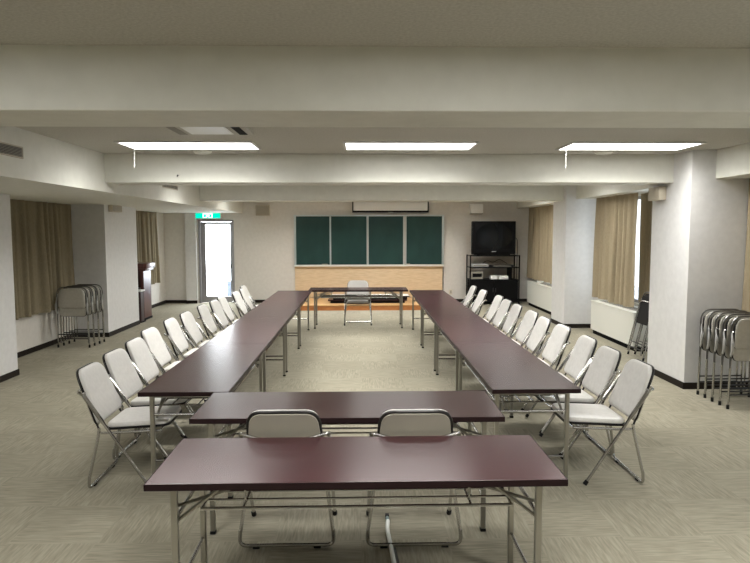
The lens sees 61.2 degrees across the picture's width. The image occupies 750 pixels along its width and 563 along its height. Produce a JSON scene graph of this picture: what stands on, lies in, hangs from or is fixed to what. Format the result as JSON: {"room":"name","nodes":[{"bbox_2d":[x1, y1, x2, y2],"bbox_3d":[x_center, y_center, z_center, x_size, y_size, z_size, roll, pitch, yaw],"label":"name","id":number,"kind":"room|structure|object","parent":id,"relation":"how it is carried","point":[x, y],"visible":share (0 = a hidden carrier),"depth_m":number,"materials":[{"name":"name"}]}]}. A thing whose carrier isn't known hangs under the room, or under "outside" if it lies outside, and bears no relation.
{"room":"conference room","nodes":[
{"label":"conference room","id":0,"kind":"room"},
{"bbox_2d":[0,194,17,375],"bbox_3d":[-4.667,0.117,6.825,0.580,2.220,1.800,0,5,-1],"label":"wall pillar","id":1,"kind":"structure","parent":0,"point":[8,340],"depth_m":7.57,"materials":[{"name":"paint"}]},
{"bbox_2d":[16,213,165,352],"bbox_3d":[-5.048,-0.056,6.426,0.200,2.630,18.250,0,5,-1],"label":"wall","id":2,"kind":"structure","parent":0,"point":[40,328],"depth_m":9.77,"materials":[{"name":"paint"}]},
{"bbox_2d":[0,300,165,382],"bbox_3d":[-4.650,1.216,6.536,0.592,0.075,18.250,0,5,-1],"label":"baseboard","id":3,"kind":"structure","parent":2,"relation":"attached to","point":[14,373],"depth_m":9.73,"materials":[{"name":"black plastic"}]},
{"bbox_2d":[71,204,138,332],"bbox_3d":[-4.769,-0.236,11.270,0.580,2.220,1.480,0,5,-1],"label":"wall pillar","id":4,"kind":"structure","parent":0,"point":[104,242],"depth_m":10.61,"materials":[{"name":"paint"}]},
{"bbox_2d":[0,126,242,212],"bbox_3d":[-3.985,-1.159,6.363,1.930,0.425,18.250,0,5,-1],"label":"ceiling","id":5,"kind":"structure","parent":0,"point":[51,170],"depth_m":6.80,"materials":[{"name":"paint"}]},
{"bbox_2d":[0,141,23,158],"bbox_3d":[-2.975,-1.046,4.825,0.012,0.100,1.120,0,5,-1],"label":"ceiling vent","id":6,"kind":"object","parent":5,"relation":"in","point":[7,149],"visible":1,"depth_m":5.20,"materials":[{"name":"beige plastic"}]},
{"bbox_2d":[0,144,22,156],"bbox_3d":[-2.976,-1.046,4.825,0.007,0.067,1.096,0,5,-1],"label":"grille","id":7,"kind":"object","parent":6,"relation":"attached to","point":[11,150],"depth_m":5.20,"materials":[{"name":"grey"}]},
{"bbox_2d":[10,199,74,319],"bbox_3d":[-4.910,-0.332,9.117,0.122,1.646,2.697,0,5,-1],"label":"curtain","id":8,"kind":"object","parent":5,"relation":"hanging from","point":[42,246],"visible":0.81,"depth_m":9.37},
{"bbox_2d":[136,211,160,284],"bbox_3d":[-5.023,-0.718,13.910,0.116,1.636,1.818,0,5,-1],"label":"curtain","id":9,"kind":"object","parent":5,"relation":"hanging from","point":[146,222],"visible":0.59,"depth_m":14.10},
{"bbox_2d":[184,213,198,302],"bbox_3d":[-4.484,-0.568,15.505,0.265,2.210,0.100,0,5,-1],"label":"wall pier","id":10,"kind":"object","parent":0,"point":[190,220],"visible":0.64,"depth_m":15.46,"materials":[{"name":"paint"}]},
{"bbox_2d":[163,202,534,302],"bbox_3d":[-0.587,-0.802,15.726,9.750,2.630,0.200,0,5,-1],"label":"wall","id":11,"kind":"structure","parent":0,"point":[263,245],"depth_m":15.61,"materials":[{"name":"paint"}]},
{"bbox_2d":[195,213,220,218],"bbox_3d":[-4.059,-1.598,15.430,0.620,0.135,0.095,0,5,-1],"label":"exit sign","id":12,"kind":"object","parent":11,"relation":"attached to","point":[197,215],"visible":0.99,"depth_m":15.39,"materials":[{"name":"green plastic"}]},
{"bbox_2d":[198,220,234,302],"bbox_3d":[-3.887,-0.492,15.615,0.855,2.040,0.199,0,5,-1],"label":"door","id":13,"kind":"structure","parent":11,"relation":"in","point":[201,223],"depth_m":15.56,"materials":[{"name":"silver metal"}]},
{"bbox_2d":[256,205,269,215],"bbox_3d":[-2.729,-1.730,15.447,0.340,0.250,0.106,0,5,-1],"label":"wall speaker","id":14,"kind":"object","parent":11,"relation":"attached to","point":[261,210],"visible":1,"depth_m":15.40,"materials":[{"name":"beige plastic"}]},
{"bbox_2d":[166,299,526,303],"bbox_3d":[-0.581,0.483,15.672,9.150,0.075,0.112,0,5,-1],"label":"baseboard","id":15,"kind":"structure","parent":11,"relation":"attached to","point":[459,300],"depth_m":15.62,"materials":[{"name":"black plastic"}]},
{"bbox_2d":[295,266,442,297],"bbox_3d":[-0.148,0.009,15.685,3.640,0.768,0.028,0,5,-1],"label":"wall panel","id":16,"kind":"object","parent":11,"relation":"attached to","point":[410,277],"visible":0.58,"depth_m":15.66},
{"bbox_2d":[294,215,443,266],"bbox_3d":[-0.142,-1.000,15.559,3.676,1.256,0.120,0,5,-1],"label":"chalkboard","id":17,"kind":"object","parent":11,"relation":"attached to","point":[314,235],"visible":1,"depth_m":15.58,"materials":[{"name":"green metal"}]},
{"bbox_2d":[294,264,443,266],"bbox_3d":[-0.141,-0.395,15.607,3.676,0.042,0.120,0,5,-1],"label":"chalk tray","id":18,"kind":"object","parent":17,"relation":"on","point":[295,265],"depth_m":15.56,"materials":[{"name":"white"}]},
{"bbox_2d":[352,202,428,212],"bbox_3d":[0.376,-1.808,15.475,1.860,0.268,0.183,0,5,-1],"label":"projector screen","id":19,"kind":"object","parent":11,"relation":"attached to","point":[357,207],"visible":0.92,"depth_m":15.39,"materials":[{"name":"white paint"}]},
{"bbox_2d":[469,204,482,213],"bbox_3d":[2.475,-1.770,15.517,0.300,0.248,0.200,0,5,-1],"label":"wall speaker","id":20,"kind":"object","parent":11,"relation":"attached to","point":[474,208],"visible":1,"depth_m":15.42,"materials":[{"name":"white paint"}]},
{"bbox_2d":[0,302,749,562],"bbox_3d":[-0.372,1.289,6.641,9.750,0.100,18.650,0,5,-1],"label":"floor","id":21,"kind":"structure","parent":0,"point":[692,504],"depth_m":4.36,"materials":[{"name":"carpet"}]},
{"bbox_2d":[55,287,90,347],"bbox_3d":[-4.584,0.542,9.630,0.512,0.929,0.103,0,5,2],"label":"folded chair","id":22,"kind":"object","parent":21,"relation":"on","point":[71,301],"visible":1,"depth_m":9.59,"materials":[{"name":"silver metal"}]},
{"bbox_2d":[63,286,95,345],"bbox_3d":[-4.580,0.529,9.795,0.512,0.929,0.103,0,5,2],"label":"folded chair","id":23,"kind":"object","parent":21,"relation":"on","point":[90,298],"visible":0.44,"depth_m":9.79,"materials":[{"name":"silver metal"}]},
{"bbox_2d":[68,285,100,343],"bbox_3d":[-4.576,0.516,9.960,0.512,0.929,0.103,0,5,2],"label":"folded chair","id":24,"kind":"object","parent":21,"relation":"on","point":[95,297],"visible":0.42,"depth_m":9.96,"materials":[{"name":"silver metal"}]},
{"bbox_2d":[74,284,104,341],"bbox_3d":[-4.572,0.503,10.124,0.512,0.929,0.103,0,5,2],"label":"folded chair","id":25,"kind":"object","parent":21,"relation":"on","point":[100,297],"visible":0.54,"depth_m":10.11,"materials":[{"name":"silver metal"}]},
{"bbox_2d":[76,362,181,487],"bbox_3d":[-1.752,1.000,4.557,0.652,0.810,0.542,0,5,-2],"label":"folding chair","id":26,"kind":"object","parent":21,"relation":"on","point":[99,391],"visible":0.96,"depth_m":4.43,"materials":[{"name":"white plastic"}]},
{"bbox_2d":[138,289,145,322],"bbox_3d":[-4.636,0.476,12.343,0.270,0.630,0.220,0,5,-1],"label":"stand","id":27,"kind":"object","parent":21,"relation":"on","point":[140,291],"visible":0.44,"depth_m":12.28,"materials":[{"name":"black"}]},
{"bbox_2d":[102,348,188,459],"bbox_3d":[-1.799,0.958,5.094,0.652,0.810,0.542,0,5,0],"label":"folding chair","id":28,"kind":"object","parent":21,"relation":"on","point":[118,364],"visible":0.6,"depth_m":5.02,"materials":[{"name":"silver metal"}]},
{"bbox_2d":[137,262,154,319],"bbox_3d":[-4.767,0.192,12.769,0.540,1.130,0.560,0,5,-1],"label":"lectern","id":29,"kind":"object","parent":21,"relation":"on","point":[144,268],"visible":0.44,"depth_m":12.73,"materials":[{"name":"brown wood"}]},
{"bbox_2d":[125,337,194,437],"bbox_3d":[-1.842,0.915,5.634,0.652,0.810,0.542,0,5,-1],"label":"folding chair","id":30,"kind":"object","parent":21,"relation":"on","point":[137,349],"visible":0.44,"depth_m":5.62,"materials":[{"name":"silver metal"}]},
{"bbox_2d":[140,327,205,412],"bbox_3d":[-1.931,0.866,6.242,0.652,0.810,0.542,0,5,0],"label":"folding chair","id":31,"kind":"object","parent":21,"relation":"on","point":[151,336],"visible":0.48,"depth_m":6.24,"materials":[{"name":"leather"}]},
{"bbox_2d":[163,318,197,360],"bbox_3d":[-1.952,0.810,6.946,0.652,0.810,0.542,0,5,-2],"label":"folding chair","id":32,"kind":"object","parent":21,"relation":"on","point":[178,339],"visible":0.6,"depth_m":6.88,"materials":[{"name":"silver metal"}]},
{"bbox_2d":[179,311,208,348],"bbox_3d":[-1.945,0.767,7.492,0.652,0.810,0.542,0,5,-1],"label":"folding chair","id":33,"kind":"object","parent":21,"relation":"on","point":[193,331],"visible":0.54,"depth_m":7.45,"materials":[{"name":"silver metal"}]},
{"bbox_2d":[138,344,267,473],"bbox_3d":[-1.288,1.010,5.118,0.599,0.700,1.798,0,5,-1],"label":"folding table","id":34,"kind":"object","parent":21,"relation":"on","point":[211,368],"visible":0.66,"depth_m":4.65,"materials":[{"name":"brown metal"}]},
{"bbox_2d":[163,363,256,405],"bbox_3d":[-1.288,0.803,5.101,0.455,0.016,1.372,0,5,-1],"label":"wire shelf","id":35,"kind":"object","parent":34,"relation":"attached to","point":[251,369],"depth_m":4.57,"materials":[{"name":"silver metal"}]},
{"bbox_2d":[197,304,222,339],"bbox_3d":[-1.952,0.709,8.222,0.652,0.810,0.542,0,5,-2],"label":"folding chair","id":36,"kind":"object","parent":21,"relation":"on","point":[208,322],"visible":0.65,"depth_m":8.16,"materials":[{"name":"silver metal"}]},
{"bbox_2d":[209,300,232,329],"bbox_3d":[-1.934,0.666,8.765,0.652,0.810,0.542,0,5,0],"label":"folding chair","id":37,"kind":"object","parent":21,"relation":"on","point":[219,314],"visible":0.52,"depth_m":8.72,"materials":[{"name":"leather"}]},
{"bbox_2d":[217,296,237,325],"bbox_3d":[-1.966,0.623,9.306,0.652,0.810,0.542,0,5,-1],"label":"folding chair","id":38,"kind":"object","parent":21,"relation":"on","point":[222,300],"visible":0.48,"depth_m":9.32,"materials":[{"name":"silver metal"}]},
{"bbox_2d":[231,291,249,316],"bbox_3d":[-1.924,0.563,10.062,0.652,0.810,0.542,0,5,0],"label":"folding chair","id":39,"kind":"object","parent":21,"relation":"on","point":[241,306],"visible":0.52,"depth_m":10.00,"materials":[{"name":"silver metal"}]},
{"bbox_2d":[205,318,288,391],"bbox_3d":[-1.329,0.867,6.912,0.599,0.700,1.798,0,5,-1],"label":"folding table","id":40,"kind":"object","parent":21,"relation":"on","point":[244,330],"visible":0.54,"depth_m":6.73,"materials":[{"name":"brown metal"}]},
{"bbox_2d":[266,332,280,351],"bbox_3d":[-1.329,0.661,6.895,0.455,0.016,1.372,0,5,-1],"label":"wire shelf","id":41,"kind":"object","parent":40,"relation":"attached to","point":[280,332],"depth_m":6.90,"materials":[{"name":"silver metal"}]},
{"bbox_2d":[239,288,255,311],"bbox_3d":[-1.927,0.519,10.611,0.652,0.810,0.542,0,5,-2],"label":"folding chair","id":42,"kind":"object","parent":21,"relation":"on","point":[243,292],"visible":0.46,"depth_m":10.59,"materials":[{"name":"silver metal"}]},
{"bbox_2d":[241,302,302,371],"bbox_3d":[-1.371,0.725,8.706,0.599,0.700,1.798,0,5,-1],"label":"folding table","id":43,"kind":"object","parent":21,"relation":"on","point":[265,309],"visible":0.57,"depth_m":8.51,"materials":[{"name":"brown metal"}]},
{"bbox_2d":[238,409,336,548],"bbox_3d":[-0.496,1.065,3.710,0.542,0.810,0.652,0,5,-1],"label":"folding chair","id":44,"kind":"object","parent":21,"relation":"on","point":[301,422],"visible":0.42,"depth_m":3.40,"materials":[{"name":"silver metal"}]},
{"bbox_2d":[263,291,311,345],"bbox_3d":[-1.412,0.582,10.499,0.599,0.700,1.798,0,5,-1],"label":"folding table","id":45,"kind":"object","parent":21,"relation":"on","point":[279,296],"visible":0.54,"depth_m":10.33,"materials":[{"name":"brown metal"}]},
{"bbox_2d":[189,391,504,534],"bbox_3d":[-0.160,1.102,3.937,1.798,0.700,0.599,0,5,-1],"label":"folding table","id":46,"kind":"object","parent":21,"relation":"on","point":[356,407],"visible":0.52,"depth_m":3.87,"materials":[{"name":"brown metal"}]},
{"bbox_2d":[231,422,464,437],"bbox_3d":[-0.161,0.895,3.921,1.372,0.016,0.455,0,5,-1],"label":"wire shelf","id":47,"kind":"object","parent":46,"relation":"attached to","point":[457,423],"depth_m":3.88,"materials":[{"name":"silver metal"}]},
{"bbox_2d":[143,435,567,562],"bbox_3d":[-0.081,1.175,3.013,1.798,0.700,0.599,0,5,-2],"label":"folding table","id":48,"kind":"object","parent":21,"relation":"on","point":[217,466],"visible":1,"depth_m":2.88,"materials":[{"name":"brown"}]},
{"bbox_2d":[200,487,513,510],"bbox_3d":[-0.081,0.969,2.997,1.372,0.016,0.455,0,5,-2],"label":"wire shelf","id":49,"kind":"object","parent":48,"relation":"attached to","point":[468,496],"depth_m":2.85,"materials":[{"name":"silver metal"}]},
{"bbox_2d":[308,287,407,328],"bbox_3d":[-0.306,0.482,11.741,1.798,0.700,0.599,0,5,-1],"label":"folding table","id":50,"kind":"object","parent":21,"relation":"on","point":[324,290],"visible":1,"depth_m":11.55,"materials":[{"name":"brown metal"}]},
{"bbox_2d":[321,295,395,297],"bbox_3d":[-0.307,0.275,11.725,1.372,0.016,0.455,0,5,-1],"label":"wire shelf","id":51,"kind":"object","parent":50,"relation":"attached to","point":[322,296],"depth_m":11.68,"materials":[{"name":"silver metal"}]},
{"bbox_2d":[344,280,371,325],"bbox_3d":[-0.323,0.405,12.011,0.542,0.810,0.652,0,5,-1],"label":"folding chair","id":52,"kind":"object","parent":21,"relation":"on","point":[353,283],"visible":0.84,"depth_m":12.17,"materials":[{"name":"silver metal"}]},
{"bbox_2d":[301,298,420,310],"bbox_3d":[-0.133,0.522,14.899,3.700,0.120,1.580,0,5,-1],"label":"stage platform","id":53,"kind":"object","parent":21,"relation":"on","point":[323,304],"visible":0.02,"depth_m":14.13,"materials":[{"name":"brown wood"}]},
{"bbox_2d":[328,298,406,302],"bbox_3d":[-0.174,0.436,14.701,1.808,0.080,0.458,0,5,-1],"label":"table","id":54,"kind":"object","parent":53,"relation":"on","point":[331,300],"visible":0.55,"depth_m":14.49,"materials":[{"name":"black"}]},
{"bbox_2d":[332,294,409,298],"bbox_3d":[-0.115,0.351,14.735,1.808,0.080,0.458,0,5,-1],"label":"table","id":55,"kind":"object","parent":54,"relation":"on","point":[405,296],"visible":0.23,"depth_m":14.54,"materials":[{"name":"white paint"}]},
{"bbox_2d":[385,513,395,562],"bbox_3d":[0.043,1.518,2.944,0.278,0.029,1.925,1,5,9],"label":"cable","id":56,"kind":"object","parent":21,"relation":"on","point":[387,525],"visible":1,"depth_m":3.60,"materials":[{"name":"white plastic"}]},
{"bbox_2d":[366,409,462,547],"bbox_3d":[0.214,1.064,3.716,0.542,0.810,0.652,0,5,-1],"label":"folding chair","id":57,"kind":"object","parent":21,"relation":"on","point":[393,422],"visible":0.45,"depth_m":3.41,"materials":[{"name":"silver metal"}]},
{"bbox_2d":[409,290,456,345],"bbox_3d":[0.941,0.574,10.561,0.599,0.700,1.798,0,5,-1],"label":"folding table","id":58,"kind":"object","parent":21,"relation":"on","point":[419,295],"visible":0.45,"depth_m":10.46,"materials":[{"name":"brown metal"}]},
{"bbox_2d":[419,301,479,370],"bbox_3d":[0.983,0.716,8.767,0.599,0.700,1.798,0,5,-1],"label":"folding table","id":59,"kind":"object","parent":21,"relation":"on","point":[432,308],"visible":0.56,"depth_m":8.59,"materials":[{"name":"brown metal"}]},
{"bbox_2d":[461,285,476,307],"bbox_3d":[1.426,0.482,11.011,0.652,0.810,0.542,0,5,0],"label":"folding chair","id":60,"kind":"object","parent":21,"relation":"on","point":[467,300],"visible":0.45,"depth_m":10.94,"materials":[{"name":"silver metal"}]},
{"bbox_2d":[432,317,514,409],"bbox_3d":[1.024,0.859,6.973,0.599,0.700,1.798,0,5,-1],"label":"folding table","id":61,"kind":"object","parent":21,"relation":"on","point":[456,329],"visible":0.61,"depth_m":6.77,"materials":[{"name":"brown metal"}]},
{"bbox_2d":[440,331,455,350],"bbox_3d":[1.024,0.652,6.957,0.455,0.016,1.372,0,5,-1],"label":"wire shelf","id":62,"kind":"object","parent":61,"relation":"attached to","point":[440,331],"depth_m":6.92,"materials":[{"name":"silver metal"}]},
{"bbox_2d":[469,290,486,314],"bbox_3d":[1.464,0.544,10.229,0.652,0.810,0.542,0,5,-2],"label":"folding chair","id":63,"kind":"object","parent":21,"relation":"on","point":[476,307],"visible":0.51,"depth_m":10.18,"materials":[{"name":"silver metal"}]},
{"bbox_2d":[466,254,519,303],"bbox_3d":[2.849,-0.056,15.384,1.230,1.185,0.560,0,5,-1],"label":"tv stand","id":64,"kind":"object","parent":21,"relation":"on","point":[509,288],"visible":0.67,"depth_m":15.16,"materials":[{"name":"black metal"}]},
{"bbox_2d":[469,271,482,278],"bbox_3d":[2.440,-0.156,15.324,0.280,0.190,0.304,0,5,-1],"label":"deck","id":65,"kind":"object","parent":64,"relation":"on","point":[474,274],"visible":0.98,"depth_m":15.18,"materials":[{"name":"grey"}]},
{"bbox_2d":[467,278,517,280],"bbox_3d":[2.849,-0.054,15.384,1.146,0.022,0.496,0,5,-1],"label":"shelf","id":66,"kind":"object","parent":64,"relation":"attached to","point":[469,279],"depth_m":15.16,"materials":[{"name":"black plastic"}]},
{"bbox_2d":[467,266,518,267],"bbox_3d":[2.849,-0.348,15.360,1.146,0.022,0.496,0,5,-1],"label":"shelf","id":67,"kind":"object","parent":64,"relation":"attached to","point":[467,266],"depth_m":15.12,"materials":[{"name":"black plastic"}]},
{"bbox_2d":[471,221,515,254],"bbox_3d":[2.813,-1.042,15.275,1.040,0.810,0.519,0,5,-1],"label":"television","id":68,"kind":"object","parent":64,"relation":"on","point":[487,237],"visible":1,"depth_m":15.03,"materials":[{"name":"black plastic"}]},
{"bbox_2d":[482,295,503,325],"bbox_3d":[1.545,0.615,9.341,0.652,0.810,0.542,0,5,-1],"label":"folding chair","id":69,"kind":"object","parent":21,"relation":"on","point":[498,299],"visible":0.4,"depth_m":9.37,"materials":[{"name":"silver metal"}]},
{"bbox_2d":[489,299,511,330],"bbox_3d":[1.538,0.660,8.764,0.652,0.810,0.542,0,5,-2],"label":"folding chair","id":70,"kind":"object","parent":21,"relation":"on","point":[503,311],"visible":0.47,"depth_m":8.75,"materials":[{"name":"silver metal"}]},
{"bbox_2d":[498,304,522,337],"bbox_3d":[1.561,0.704,8.223,0.652,0.810,0.542,0,5,0],"label":"folding chair","id":71,"kind":"object","parent":21,"relation":"on","point":[510,322],"visible":0.49,"depth_m":8.17,"materials":[{"name":"leather"}]},
{"bbox_2d":[453,342,580,478],"bbox_3d":[1.065,1.001,5.179,0.599,0.700,1.798,0,5,-1],"label":"folding table","id":72,"kind":"object","parent":21,"relation":"on","point":[507,369],"visible":0.87,"depth_m":4.70,"materials":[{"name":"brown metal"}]},
{"bbox_2d":[465,361,556,402],"bbox_3d":[1.065,0.795,5.163,0.455,0.016,1.372,0,5,-1],"label":"wire shelf","id":73,"kind":"object","parent":72,"relation":"attached to","point":[469,367],"depth_m":4.60,"materials":[{"name":"silver metal"}]},
{"bbox_2d":[510,310,538,348],"bbox_3d":[1.587,0.758,7.539,0.652,0.810,0.542,0,5,-2],"label":"folding chair","id":74,"kind":"object","parent":21,"relation":"on","point":[527,324],"visible":0.46,"depth_m":7.54,"materials":[{"name":"silver metal"}]},
{"bbox_2d":[521,316,550,354],"bbox_3d":[1.579,0.802,6.987,0.652,0.810,0.542,0,5,0],"label":"folding chair","id":75,"kind":"object","parent":21,"relation":"on","point":[537,335],"visible":0.53,"depth_m":6.95,"materials":[{"name":"silver metal"}]},
{"bbox_2d":[527,281,551,314],"bbox_3d":[3.827,0.350,14.089,0.384,0.578,2.058,0,5,-1],"label":"base cabinet","id":76,"kind":"object","parent":21,"relation":"on","point":[539,295],"visible":0.4,"depth_m":14.06,"materials":[{"name":"white metal"}]},
{"bbox_2d":[509,324,570,409],"bbox_3d":[1.613,0.848,6.403,0.652,0.810,0.542,0,5,-2],"label":"folding chair","id":77,"kind":"object","parent":21,"relation":"on","point":[554,347],"visible":0.62,"depth_m":6.35,"materials":[{"name":"silver metal"}]},
{"bbox_2d":[525,335,596,432],"bbox_3d":[1.629,0.903,5.712,0.652,0.810,0.542,0,5,0],"label":"folding chair","id":78,"kind":"object","parent":21,"relation":"on","point":[578,358],"visible":0.58,"depth_m":5.69,"materials":[{"name":"silver metal"}]},
{"bbox_2d":[535,346,621,455],"bbox_3d":[1.622,0.947,5.157,0.652,0.810,0.542,0,5,-2],"label":"folding chair","id":79,"kind":"object","parent":21,"relation":"on","point":[600,372],"visible":0.73,"depth_m":5.07,"materials":[{"name":"silver metal"}]},
{"bbox_2d":[551,359,654,485],"bbox_3d":[1.644,0.990,4.617,0.652,0.810,0.542,0,5,-1],"label":"folding chair","id":80,"kind":"object","parent":21,"relation":"on","point":[629,394],"visible":0.99,"depth_m":4.51,"materials":[{"name":"leather"}]},
{"bbox_2d":[591,300,647,350],"bbox_3d":[3.919,0.668,10.087,0.384,0.578,1.708,0,5,-1],"label":"base cabinet","id":81,"kind":"object","parent":21,"relation":"on","point":[613,322],"visible":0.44,"depth_m":9.91,"materials":[{"name":"white metal"}]},
{"bbox_2d":[599,300,638,310],"bbox_3d":[3.927,0.381,10.065,0.188,0.003,1.500,0,5,-1],"label":"grille","id":82,"kind":"object","parent":81,"relation":"attached to","point":[604,301],"depth_m":9.95,"materials":[{"name":"grey"}]},
{"bbox_2d":[627,292,648,360],"bbox_3d":[3.704,0.605,8.762,0.258,0.909,0.513,0,5,-1],"label":"folded chair","id":83,"kind":"object","parent":21,"relation":"on","point":[642,317],"visible":0.59,"depth_m":8.81,"materials":[{"name":"silver metal"}]},
{"bbox_2d":[696,308,742,394],"bbox_3d":[3.718,0.752,6.819,0.512,0.929,0.103,0,5,-3],"label":"folded chair","id":84,"kind":"object","parent":21,"relation":"on","point":[703,326],"visible":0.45,"depth_m":6.80,"materials":[{"name":"silver metal"}]},
{"bbox_2d":[703,310,749,397],"bbox_3d":[3.721,0.763,6.679,0.512,0.929,0.103,0,5,-3],"label":"folded chair","id":85,"kind":"object","parent":21,"relation":"on","point":[710,328],"visible":0.4,"depth_m":6.66,"materials":[{"name":"silver metal"}]},
{"bbox_2d":[711,312,749,401],"bbox_3d":[3.724,0.774,6.540,0.512,0.929,0.103,0,5,-3],"label":"folded chair","id":86,"kind":"object","parent":21,"relation":"on","point":[717,328],"visible":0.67,"depth_m":6.51,"materials":[{"name":"silver metal"}]},
{"bbox_2d":[718,314,749,404],"bbox_3d":[3.728,0.785,6.400,0.512,0.929,0.103,0,5,-3],"label":"folded chair","id":87,"kind":"object","parent":21,"relation":"on","point":[725,350],"visible":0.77,"depth_m":6.37,"materials":[{"name":"silver metal"}]},
{"bbox_2d":[726,316,749,408],"bbox_3d":[3.731,0.796,6.261,0.512,0.929,0.103,0,5,-3],"label":"folded chair","id":88,"kind":"object","parent":21,"relation":"on","point":[740,334],"visible":1,"depth_m":6.21,"materials":[{"name":"silver metal"}]},
{"bbox_2d":[0,0,749,153],"bbox_3d":[-0.377,-1.418,6.426,9.750,0.130,18.650,0,5,-1],"label":"ceiling","id":89,"kind":"structure","parent":0,"point":[394,23],"depth_m":2.69,"materials":[{"name":"paint"}]},
{"bbox_2d":[114,141,260,167],"bbox_3d":[-1.856,-1.275,6.408,1.330,0.203,0.550,0,5,-1],"label":"ceiling light","id":90,"kind":"object","parent":89,"relation":"attached to","point":[136,145],"visible":1,"depth_m":6.36,"materials":[{"name":"white paint"}]},
{"bbox_2d":[120,143,256,148],"bbox_3d":[-1.856,-1.371,6.401,1.280,0.009,0.500,0,5,-1],"label":"diffuser","id":91,"kind":"object","parent":90,"relation":"attached to","point":[130,145],"depth_m":6.36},
{"bbox_2d":[165,127,253,134],"bbox_3d":[-1.384,-1.268,5.246,0.660,0.034,0.620,0,5,-1],"label":"air conditioner","id":92,"kind":"object","parent":89,"relation":"attached to","point":[178,130],"visible":0.51,"depth_m":5.30,"materials":[{"name":"white paint"}]},
{"bbox_2d":[0,45,749,127],"bbox_3d":[0.665,-0.964,3.150,7.220,0.320,0.460,0,5,-1],"label":"ceiling beam","id":93,"kind":"structure","parent":89,"relation":"attached to","point":[41,85],"depth_m":2.92,"materials":[{"name":"paint"}]},
{"bbox_2d":[199,185,563,201],"bbox_3d":[0.469,-1.639,11.651,7.220,0.320,0.460,0,5,-1],"label":"ceiling beam","id":94,"kind":"structure","parent":89,"relation":"attached to","point":[208,193],"depth_m":11.42,"materials":[{"name":"paint"}]},
{"bbox_2d":[104,154,673,184],"bbox_3d":[0.566,-1.304,7.435,7.220,0.320,0.460,0,5,-1],"label":"ceiling beam","id":95,"kind":"structure","parent":89,"relation":"attached to","point":[150,169],"depth_m":7.20,"materials":[{"name":"paint"}]},
{"bbox_2d":[343,142,478,149],"bbox_3d":[0.348,-1.377,6.451,1.330,0.014,0.550,0,5,-1],"label":"recessed light","id":96,"kind":"object","parent":89,"relation":"in","point":[347,145],"visible":1,"depth_m":6.39,"materials":[{"name":"white paint"}]},
{"bbox_2d":[555,142,705,167],"bbox_3d":[2.593,-1.290,6.510,1.330,0.203,0.550,0,5,-1],"label":"ceiling light","id":97,"kind":"object","parent":89,"relation":"attached to","point":[651,146],"visible":1,"depth_m":6.48,"materials":[{"name":"white paint"}]},
{"bbox_2d":[560,144,698,149],"bbox_3d":[2.592,-1.386,6.502,1.280,0.009,0.500,0,5,-1],"label":"diffuser","id":98,"kind":"object","parent":97,"relation":"attached to","point":[568,146],"depth_m":6.49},
{"bbox_2d":[517,142,749,207],"bbox_3d":[3.953,-1.244,6.540,0.490,0.308,18.250,0,5,-1],"label":"ceiling beam","id":99,"kind":"structure","parent":89,"relation":"attached to","point":[733,162],"depth_m":6.87,"materials":[{"name":"paint"}]},
{"bbox_2d":[526,205,552,283],"bbox_3d":[3.819,-0.858,13.982,0.122,1.796,3.359,0,5,-1],"label":"curtain","id":100,"kind":"object","parent":99,"relation":"hanging from","point":[540,224],"visible":0.52,"depth_m":14.63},
{"bbox_2d":[592,193,637,307],"bbox_3d":[3.842,-0.557,10.247,0.126,1.806,1.603,0,5,-1],"label":"curtain","id":101,"kind":"object","parent":99,"relation":"hanging from","point":[613,281],"visible":0.96,"depth_m":10.13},
{"bbox_2d":[638,193,651,301],"bbox_3d":[4.095,-0.522,9.428,0.047,1.746,0.789,0,5,-1],"label":"curtain","id":102,"kind":"object","parent":99,"relation":"hanging from","point":[646,206],"visible":0.44,"depth_m":9.63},
{"bbox_2d":[742,178,749,313],"bbox_3d":[4.052,-0.198,5.730,0.115,1.806,2.453,0,5,-1],"label":"curtain","id":103,"kind":"object","parent":99,"relation":"hanging from","point":[746,283],"visible":0.59,"depth_m":6.92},
{"bbox_2d":[551,185,600,323],"bbox_3d":[3.747,-0.498,11.807,0.665,2.630,0.760,0,5,-1],"label":"wall pillar","id":104,"kind":"structure","parent":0,"point":[573,218],"depth_m":11.46,"materials":[{"name":"paint"}]},
{"bbox_2d":[647,150,748,381],"bbox_3d":[3.804,-0.150,7.426,0.755,2.630,0.910,0,5,-1],"label":"wall pillar","id":105,"kind":"structure","parent":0,"point":[698,233],"depth_m":7.00,"materials":[{"name":"paint"}]},
{"bbox_2d":[648,187,665,200],"bbox_3d":[3.369,-1.047,7.580,0.094,0.155,0.280,0,5,-1],"label":"wall speaker","id":106,"kind":"object","parent":105,"relation":"attached to","point":[655,193],"visible":1,"depth_m":7.49,"materials":[{"name":"beige plastic"}]},
{"bbox_2d":[648,188,657,199],"bbox_3d":[3.324,-1.046,7.580,0.004,0.125,0.240,0,5,-1],"label":"grille","id":107,"kind":"object","parent":106,"relation":"attached to","point":[653,192],"depth_m":7.57,"materials":[{"name":"beige plastic"}]},
{"bbox_3d":[4.299,-0.088,6.640,0.200,2.630,18.250,0,5,-1],"label":"wall","id":108,"kind":"structure","parent":0,"visible":0},
{"bbox_2d":[634,196,640,302],"bbox_3d":[4.201,-0.466,9.567,0.060,1.680,3.050,0,5,-1],"label":"window","id":109,"kind":"structure","parent":108,"relation":"in","point":[639,197],"depth_m":10.11,"materials":[{"name":"white glass"}]},
{"bbox_2d":[551,318,747,388],"bbox_3d":[3.794,1.106,7.751,0.767,0.075,9.100,0,5,-1],"label":"baseboard","id":110,"kind":"structure","parent":108,"relation":"attached to","point":[684,385],"depth_m":7.25,"materials":[{"name":"black plastic"}]},
{"label":"outside","id":111,"kind":"structure","parent":0,"visible":0},
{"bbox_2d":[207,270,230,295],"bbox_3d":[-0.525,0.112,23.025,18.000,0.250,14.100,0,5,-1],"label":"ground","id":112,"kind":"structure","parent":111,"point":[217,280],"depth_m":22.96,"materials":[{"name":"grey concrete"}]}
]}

